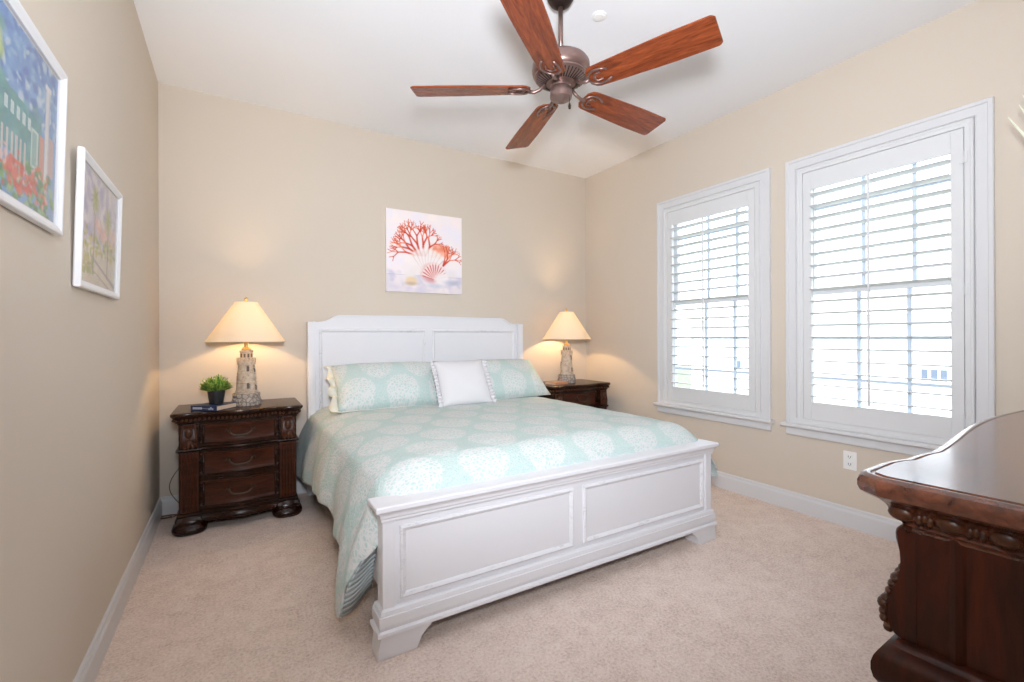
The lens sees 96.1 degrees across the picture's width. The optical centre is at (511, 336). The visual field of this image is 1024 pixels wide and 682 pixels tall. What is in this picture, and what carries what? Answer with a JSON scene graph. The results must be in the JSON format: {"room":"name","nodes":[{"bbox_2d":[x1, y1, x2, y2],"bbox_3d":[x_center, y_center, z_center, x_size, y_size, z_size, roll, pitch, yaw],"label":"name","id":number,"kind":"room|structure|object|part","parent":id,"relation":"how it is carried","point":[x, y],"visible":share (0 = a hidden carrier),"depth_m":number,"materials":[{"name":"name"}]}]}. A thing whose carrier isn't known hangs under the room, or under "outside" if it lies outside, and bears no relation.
{"room":"bedroom","nodes":[
{"label":"bedroom","id":0,"kind":"room"},
{"bbox_2d":[0,0,159,681],"bbox_3d":[-1.448,-0.270,1.372,0.150,3.052,4.282,0,0,-31],"label":"wall","id":1,"kind":"structure","parent":0,"point":[80,440],"depth_m":1.55,"materials":[{"name":"beige paint"}]},
{"bbox_2d":[0,0,67,235],"bbox_3d":[-1.165,-0.535,1.084,0.034,0.475,0.640,0,0,-31],"label":"framed picture","id":2,"kind":"object","parent":1,"relation":"attached to","point":[33,84],"visible":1,"depth_m":1.16,"materials":[{"name":"white"}]},
{"bbox_2d":[72,146,122,298],"bbox_3d":[-1.575,-0.395,1.766,0.034,0.460,0.600,0,0,-31],"label":"framed picture","id":3,"kind":"object","parent":1,"relation":"attached to","point":[98,203],"visible":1,"depth_m":1.71,"materials":[{"name":"white"}]},
{"bbox_2d":[82,163,116,290],"bbox_3d":[-1.579,-0.395,1.764,0.001,0.396,0.536,2,-1,-31],"label":"print","id":4,"kind":"object","parent":3,"relation":"attached to","point":[100,206],"depth_m":1.75},
{"bbox_2d":[73,498,161,681],"bbox_3d":[-1.371,1.190,1.414,0.016,0.131,4.282,0,0,-31],"label":"baseboard","id":5,"kind":"structure","parent":1,"relation":"attached to","point":[88,671],"depth_m":2.00,"materials":[{"name":"white paint"}]},
{"bbox_2d":[158,83,585,496],"bbox_3d":[-0.860,-0.273,4.312,4.190,3.052,0.150,0,0,-31],"label":"wall","id":6,"kind":"structure","parent":0,"point":[282,211],"depth_m":3.75,"materials":[{"name":"beige paint"}]},
{"bbox_2d":[160,477,306,515],"bbox_3d":[-0.811,1.188,4.241,3.890,0.131,0.016,0,0,-31],"label":"baseboard","id":7,"kind":"structure","parent":6,"relation":"attached to","point":[170,505],"depth_m":3.27,"materials":[{"name":"white paint"}]},
{"bbox_2d":[385,208,461,294],"bbox_3d":[-0.801,-0.769,4.239,0.728,0.732,0.036,0,0,-31],"label":"canvas","id":8,"kind":"object","parent":6,"relation":"attached to","point":[423,251],"visible":1,"depth_m":4.21,"materials":[{"name":"white fabric"}]},
{"bbox_2d":[95,485,899,681],"bbox_3d":[0.289,1.309,2.413,4.190,0.120,4.582,0,0,-31],"label":"floor","id":9,"kind":"structure","parent":0,"point":[779,594],"depth_m":2.06,"materials":[{"name":"carpet"}]},
{"bbox_2d":[161,468,178,518],"bbox_3d":[-2.392,1.085,3.221,0.140,0.345,0.098,0,0,-31],"label":"power cord","id":10,"kind":"object","parent":9,"relation":"on","point":[170,515],"visible":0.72,"depth_m":3.23,"materials":[{"name":"brown plastic"}]},
{"bbox_2d":[170,398,302,536],"bbox_3d":[-1.925,0.869,3.265,0.762,0.777,0.542,0,0,-31],"label":"nightstand","id":11,"kind":"object","parent":9,"relation":"on","point":[239,461],"visible":1,"depth_m":3.05,"materials":[{"name":"brown wood"}]},
{"bbox_2d":[191,402,236,410],"bbox_3d":[-1.993,0.465,3.085,0.185,0.032,0.187,0,0,7],"label":"book","id":12,"kind":"object","parent":11,"relation":"on","point":[225,405],"visible":0.97,"depth_m":3.01,"materials":[{"name":"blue paper"}]},
{"bbox_2d":[198,374,233,403],"bbox_3d":[-1.985,0.348,3.093,0.217,0.200,0.206,0,0,12],"label":"potted plant","id":13,"kind":"object","parent":12,"relation":"on","point":[215,388],"visible":1,"depth_m":3.06,"materials":[{"name":"green plant"}]},
{"bbox_3d":[-1.986,0.402,3.093,0.102,0.092,0.102,0,0,-31],"label":"pot","id":14,"kind":"part","parent":13,"relation":"part of","materials":[{"name":"black"}]},
{"bbox_3d":[-1.810,0.526,3.063,0.739,0.021,0.055,0,0,-31],"label":"carved moulding","id":15,"kind":"part","parent":11,"relation":"part of","materials":[{"name":"brown wood"}]},
{"bbox_3d":[-1.926,1.157,3.268,0.708,0.082,0.501,0,0,-31],"label":"rail","id":16,"kind":"part","parent":11,"relation":"part of","materials":[{"name":"brown wood"}]},
{"bbox_3d":[-1.826,0.822,3.100,0.452,0.142,0.096,0,0,-31],"label":"drawer","id":17,"kind":"part","parent":11,"relation":"part of","materials":[{"name":"brown wood"}]},
{"bbox_3d":[-1.827,0.629,3.100,0.452,0.124,0.096,0,0,-31],"label":"drawer","id":18,"kind":"part","parent":11,"relation":"part of","materials":[{"name":"brown wood"}]},
{"bbox_3d":[-1.825,1.016,3.100,0.452,0.162,0.096,0,0,-31],"label":"drawer","id":19,"kind":"part","parent":11,"relation":"part of","materials":[{"name":"brown wood"}]},
{"bbox_3d":[-1.799,1.014,3.056,0.181,0.055,0.037,0,0,-31],"label":"drawer pull","id":20,"kind":"part","parent":11,"relation":"part of","materials":[{"name":"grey metal"}]},
{"bbox_3d":[-1.799,0.819,3.056,0.181,0.055,0.037,0,0,-31],"label":"drawer pull","id":21,"kind":"part","parent":11,"relation":"part of","materials":[{"name":"grey metal"}]},
{"bbox_3d":[-1.800,0.627,3.056,0.181,0.055,0.037,0,0,-31],"label":"drawer pull","id":22,"kind":"part","parent":11,"relation":"part of","materials":[{"name":"grey metal"}]},
{"bbox_2d":[205,297,284,405],"bbox_3d":[-1.894,0.099,3.283,0.495,0.764,0.495,0,0,-31],"label":"table lamp","id":23,"kind":"object","parent":11,"relation":"on","point":[245,321],"visible":0.99,"depth_m":3.20,"materials":[{"name":"stone"}]},
{"bbox_3d":[-1.895,-0.106,3.283,0.495,0.282,0.495,0,0,-31],"label":"lamp shade","id":24,"kind":"part","parent":23,"relation":"part of","materials":[{"name":"beige fabric"}]},
{"bbox_2d":[241,342,250,349],"bbox_3d":[-1.894,0.045,3.283,0.064,0.096,0.064,0,0,-31],"label":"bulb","id":25,"kind":"object","parent":23,"relation":"attached to","point":[246,347],"depth_m":3.27,"materials":[{"name":"yellow glass"}]},
{"bbox_2d":[306,315,718,661],"bbox_3d":[-0.212,0.530,3.263,2.082,1.442,2.281,0,0,-31],"label":"bed","id":26,"kind":"object","parent":9,"relation":"on","point":[441,553],"visible":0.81,"depth_m":2.26,"materials":[{"name":"white paint"}]},
{"bbox_3d":[-1.611,0.568,3.696,0.056,1.378,0.093,0,0,-31],"label":"post","id":27,"kind":"part","parent":26,"relation":"part of","materials":[{"name":"white paint"}]},
{"bbox_3d":[-1.166,0.285,3.941,0.904,0.700,0.014,0,0,-31],"label":"panel moulding","id":28,"kind":"part","parent":26,"relation":"part of","materials":[{"name":"white wood"}]},
{"bbox_3d":[-1.053,0.974,2.779,0.025,0.160,2.117,0,0,-31],"label":"rail","id":29,"kind":"part","parent":26,"relation":"part of","materials":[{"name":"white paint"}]},
{"bbox_3d":[-0.780,-0.150,4.212,1.938,0.078,0.072,0,0,-31],"label":"moulding","id":30,"kind":"part","parent":26,"relation":"part of","materials":[{"name":"white paint"}]},
{"bbox_3d":[-0.780,0.386,4.216,2.010,1.134,0.060,0,0,-31],"label":"headboard","id":31,"kind":"part","parent":26,"relation":"part of","materials":[{"name":"white paint"}]},
{"bbox_3d":[-0.349,0.281,4.433,0.884,0.700,0.014,0,0,-31],"label":"panel moulding","id":32,"kind":"part","parent":26,"relation":"part of","materials":[{"name":"white wood"}]},
{"bbox_3d":[-0.069,0.897,2.060,0.880,0.293,0.013,0,0,-31],"label":"panel moulding","id":33,"kind":"part","parent":26,"relation":"part of","materials":[{"name":"white wood"}]},
{"bbox_3d":[0.070,0.561,4.707,0.056,1.378,0.093,0,0,-31],"label":"post","id":34,"kind":"part","parent":26,"relation":"part of","materials":[{"name":"white paint"}]},
{"bbox_3d":[0.340,0.686,2.347,2.082,0.069,0.142,0,0,-31],"label":"cap moulding","id":35,"kind":"part","parent":26,"relation":"part of","materials":[{"name":"white paint"}]},
{"bbox_3d":[0.341,0.886,2.347,2.018,0.425,0.078,0,0,-31],"label":"footboard","id":36,"kind":"part","parent":26,"relation":"part of","materials":[{"name":"white paint"}]},
{"bbox_3d":[0.342,1.110,2.347,2.070,0.099,0.130,0,0,-31],"label":"moulding","id":37,"kind":"part","parent":26,"relation":"part of","materials":[{"name":"white paint"}]},
{"bbox_3d":[0.761,0.893,2.560,0.938,0.293,0.013,0,0,-31],"label":"panel moulding","id":38,"kind":"part","parent":26,"relation":"part of","materials":[{"name":"white wood"}]},
{"bbox_2d":[538,379,609,409],"bbox_3d":[0.576,0.859,4.770,0.762,0.777,0.542,0,0,-31],"label":"nightstand","id":39,"kind":"object","parent":9,"relation":"on","point":[592,393],"visible":0.3,"depth_m":4.58,"materials":[{"name":"brown wood"}]},
{"bbox_2d":[546,381,567,384],"bbox_3d":[0.447,0.460,4.603,0.190,0.022,0.141,0,0,-43],"label":"book","id":40,"kind":"object","parent":39,"relation":"on","point":[550,382],"visible":1,"depth_m":4.55,"materials":[{"name":"beige paper"}]},
{"bbox_2d":[543,309,590,382],"bbox_3d":[0.565,0.089,4.763,0.495,0.764,0.495,0,0,-39],"label":"table lamp","id":41,"kind":"object","parent":39,"relation":"on","point":[566,325],"visible":0.99,"depth_m":4.67,"materials":[{"name":"stone"}]},
{"bbox_3d":[0.564,-0.116,4.763,0.495,0.282,0.495,0,0,-39],"label":"lamp shade","id":42,"kind":"part","parent":41,"relation":"part of","materials":[{"name":"beige fabric"}]},
{"bbox_3d":[0.691,0.516,4.568,0.739,0.021,0.055,0,0,-31],"label":"carved moulding","id":43,"kind":"part","parent":39,"relation":"part of","materials":[{"name":"brown wood"}]},
{"bbox_3d":[0.674,0.619,4.605,0.452,0.124,0.096,0,0,-31],"label":"drawer","id":44,"kind":"part","parent":39,"relation":"part of","materials":[{"name":"brown wood"}]},
{"bbox_2d":[857,410,1023,681],"bbox_3d":[1.560,0.744,1.143,1.902,1.000,0.567,0,0,-33],"label":"dresser","id":45,"kind":"object","parent":9,"relation":"on","point":[953,602],"visible":1,"depth_m":0.79,"materials":[{"name":"brown wood"}]},
{"bbox_3d":[1.554,0.311,1.149,1.826,0.030,0.476,0,0,-33],"label":"carved moulding","id":46,"kind":"part","parent":45,"relation":"part of","materials":[{"name":"brown wood"}]},
{"bbox_3d":[0.841,0.704,0.635,0.009,0.775,0.352,0,0,-33],"label":"panel","id":47,"kind":"part","parent":45,"relation":"part of","materials":[{"name":"brown wood"}]},
{"bbox_2d":[133,0,976,177],"bbox_3d":[0.276,-1.864,2.413,4.190,0.120,4.582,0,0,-31],"label":"ceiling","id":48,"kind":"structure","parent":0,"point":[356,63],"depth_m":2.95,"materials":[{"name":"white paint"}]},
{"bbox_2d":[410,0,722,148],"bbox_3d":[0.286,-1.492,2.448,1.476,0.622,1.518,0,0,-31],"label":"ceiling fan","id":49,"kind":"object","parent":48,"relation":"hanging from","point":[558,69],"visible":1,"depth_m":2.27,"materials":[{"name":"brown wood"}]},
{"bbox_3d":[-0.212,-1.296,2.425,0.618,0.009,0.172,0,13,1],"label":"blade","id":50,"kind":"part","parent":49,"relation":"part of","materials":[{"name":"brown wood"}]},
{"bbox_3d":[0.120,-1.298,2.865,0.172,0.009,0.618,-14,4,-16],"label":"blade","id":51,"kind":"part","parent":49,"relation":"part of","materials":[{"name":"brown wood"}]},
{"bbox_3d":[0.103,-1.297,1.973,0.172,0.009,0.618,13,4,19],"label":"blade","id":52,"kind":"part","parent":49,"relation":"part of","materials":[{"name":"brown wood"}]},
{"bbox_2d":[536,65,585,90],"bbox_3d":[0.256,-1.339,2.416,0.256,0.030,0.256,0,0,-31],"label":"vent","id":53,"kind":"object","parent":49,"relation":"attached to","point":[572,74],"depth_m":2.36,"materials":[{"name":"brown metal"}]},
{"bbox_3d":[0.641,-1.300,2.684,0.618,0.009,0.172,0,-13,-35],"label":"blade","id":54,"kind":"part","parent":49,"relation":"part of","materials":[{"name":"brown wood"}]},
{"bbox_3d":[0.630,-1.300,2.133,0.618,0.009,0.172,0,-13,37],"label":"blade","id":55,"kind":"part","parent":49,"relation":"part of","materials":[{"name":"brown wood"}]},
{"bbox_2d":[592,11,606,21],"bbox_3d":[0.491,-1.800,2.590,0.086,0.010,0.086,0,0,-31],"label":"sprinkler cover","id":56,"kind":"object","parent":48,"relation":"attached to","point":[597,16],"visible":1,"depth_m":2.58,"materials":[{"name":"white plastic"}]},
{"bbox_2d":[586,0,1023,520],"bbox_3d":[2.013,-0.284,3.455,0.150,3.052,4.282,0,0,-31],"label":"wall","id":57,"kind":"structure","parent":0,"point":[974,52],"depth_m":3.31,"materials":[{"name":"beige paint"}]},
{"bbox_2d":[653,168,774,430],"bbox_3d":[1.701,-0.278,3.919,0.205,1.962,1.112,0,0,-31],"label":"window","id":58,"kind":"structure","parent":57,"relation":"in","point":[765,422],"depth_m":3.79,"materials":[{"name":"white paint"}]},
{"bbox_3d":[1.764,-0.749,3.958,0.035,0.906,0.970,0,0,-31],"label":"sash","id":59,"kind":"part","parent":58,"relation":"part of","materials":[{"name":"white glass"}]},
{"bbox_3d":[1.729,0.140,3.935,0.035,0.936,0.970,0,0,-31],"label":"sash","id":60,"kind":"part","parent":58,"relation":"part of","materials":[{"name":"white paint"}]},
{"bbox_2d":[663,181,760,417],"bbox_3d":[1.651,-0.283,3.889,0.101,1.797,0.914,0,0,-31],"label":"plantation shutter","id":61,"kind":"object","parent":58,"relation":"attached to","point":[748,195],"visible":1,"depth_m":3.80,"materials":[{"name":"white paint"}]},
{"bbox_3d":[1.609,-0.290,3.877,0.016,1.447,0.012,0,0,-31],"label":"tilt rod","id":62,"kind":"part","parent":61,"relation":"part of","materials":[{"name":"white paint"}]},
{"bbox_3d":[1.654,-1.080,3.893,0.026,0.122,0.724,0,0,-31],"label":"rail","id":63,"kind":"part","parent":61,"relation":"part of","materials":[{"name":"white paint"}]},
{"bbox_3d":[1.661,0.512,3.893,0.026,0.118,0.724,0,0,-31],"label":"rail","id":64,"kind":"part","parent":61,"relation":"part of","materials":[{"name":"white paint"}]},
{"bbox_3d":[1.641,0.628,3.880,0.056,0.026,1.112,0,0,-31],"label":"sill","id":65,"kind":"part","parent":58,"relation":"part of","materials":[{"name":"white paint"}]},
{"bbox_2d":[711,471,901,541],"bbox_3d":[1.948,1.177,3.412,0.016,0.131,4.282,0,0,-31],"label":"baseboard","id":66,"kind":"structure","parent":57,"relation":"attached to","point":[863,521],"depth_m":3.18,"materials":[{"name":"white paint"}]},
{"bbox_2d":[843,450,856,470],"bbox_3d":[2.200,0.805,2.998,0.010,0.118,0.076,0,0,-31],"label":"wall outlet","id":67,"kind":"object","parent":57,"relation":"attached to","point":[849,458],"visible":1,"depth_m":3.00,"materials":[{"name":"white plastic"}]},
{"bbox_2d":[780,96,995,455],"bbox_3d":[2.310,-0.281,2.906,0.205,1.962,1.112,0,0,-31],"label":"window","id":68,"kind":"structure","parent":57,"relation":"in","point":[983,111],"depth_m":2.79,"materials":[{"name":"white paint"}]},
{"bbox_3d":[2.250,0.626,2.868,0.056,0.026,1.112,0,0,-31],"label":"sill","id":69,"kind":"part","parent":68,"relation":"part of","materials":[{"name":"white paint"}]},
{"bbox_3d":[2.374,-0.752,2.945,0.035,0.906,0.970,0,0,-31],"label":"sash","id":70,"kind":"part","parent":68,"relation":"part of","materials":[{"name":"white glass"}]},
{"bbox_3d":[2.339,0.137,2.922,0.035,0.936,0.970,0,0,-31],"label":"sash","id":71,"kind":"part","parent":68,"relation":"part of","materials":[{"name":"white paint"}]},
{"bbox_2d":[796,117,974,444],"bbox_3d":[2.261,-0.286,2.876,0.101,1.797,0.914,0,0,-31],"label":"plantation shutter","id":72,"kind":"object","parent":68,"relation":"attached to","point":[956,140],"visible":0.92,"depth_m":2.77,"materials":[{"name":"white paint"}]},
{"bbox_3d":[2.218,-0.293,2.865,0.016,1.447,0.012,0,0,-31],"label":"tilt rod","id":73,"kind":"part","parent":72,"relation":"part of","materials":[{"name":"white paint"}]},
{"bbox_3d":[2.264,-1.082,2.880,0.026,0.122,0.724,0,0,-31],"label":"rail","id":74,"kind":"part","parent":72,"relation":"part of","materials":[{"name":"white paint"}]},
{"bbox_3d":[2.270,0.510,2.880,0.026,0.118,0.724,0,0,-31],"label":"rail","id":75,"kind":"part","parent":72,"relation":"part of","materials":[{"name":"white paint"}]},
{"bbox_2d":[1007,95,1023,136],"bbox_3d":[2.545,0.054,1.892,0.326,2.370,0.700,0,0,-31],"label":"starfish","id":76,"kind":"object","parent":57,"relation":"attached to","point":[1022,109],"visible":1,"depth_m":2.16,"materials":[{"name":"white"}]},
{"label":"outside","id":77,"kind":"structure","parent":0,"visible":0},
{"bbox_2d":[677,365,690,387],"bbox_3d":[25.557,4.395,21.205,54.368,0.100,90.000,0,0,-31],"label":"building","id":78,"kind":"structure","parent":77,"point":[680,378],"depth_m":49.61,"materials":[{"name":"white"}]},
{"bbox_2d":[677,265,950,416],"bbox_3d":[13.484,1.095,13.481,8.000,6.600,15.000,0,0,-31],"label":"neighbouring house","id":79,"kind":"structure","parent":78,"relation":"on","point":[933,358],"depth_m":13.08,"materials":[{"name":"white"}]},
{"bbox_3d":[10.428,0.957,11.642,0.020,0.280,0.124,0,0,-31],"label":"house pane","id":80,"kind":"part","parent":79,"relation":"part of","materials":[{"name":"blue glass"}]},
{"bbox_3d":[10.527,0.957,11.480,0.020,0.280,0.124,0,0,-31],"label":"house pane","id":81,"kind":"part","parent":79,"relation":"part of","materials":[{"name":"blue glass"}]},
{"bbox_3d":[10.619,0.957,11.325,0.020,0.280,0.124,0,0,-31],"label":"house pane","id":82,"kind":"part","parent":79,"relation":"part of","materials":[{"name":"blue glass"}]},
{"bbox_3d":[-0.231,0.763,3.308,1.870,0.304,2.000,0,0,-31],"label":"mattress","id":83,"kind":"object","parent":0,"visible":0},
{"bbox_2d":[296,396,717,617],"bbox_3d":[-0.199,0.843,3.285,2.336,0.625,2.113,0,0,-31],"label":"quilt","id":84,"kind":"object","parent":83,"relation":"on","point":[348,459],"visible":0.78,"depth_m":2.47,"materials":[{"name":"fabric"}]},
{"bbox_2d":[324,362,437,412],"bbox_3d":[-0.968,0.383,3.648,0.939,0.357,0.353,0,0,-30],"label":"pillow sham","id":85,"kind":"object","parent":84,"relation":"on","point":[383,385],"visible":0.85,"depth_m":3.51,"materials":[{"name":"fabric"}]},
{"bbox_2d":[429,360,496,406],"bbox_3d":[-0.394,0.367,3.729,0.518,0.348,0.247,0,0,-28],"label":"throw pillow","id":86,"kind":"object","parent":84,"relation":"on","point":[456,382],"visible":0.99,"depth_m":3.66,"materials":[{"name":"white fabric"}]},
{"bbox_2d":[486,359,550,398],"bbox_3d":[-0.111,0.385,4.177,0.926,0.355,0.366,0,0,-35],"label":"pillow sham","id":87,"kind":"object","parent":84,"relation":"on","point":[510,378],"visible":0.58,"depth_m":4.12,"materials":[{"name":"fabric"}]}
]}

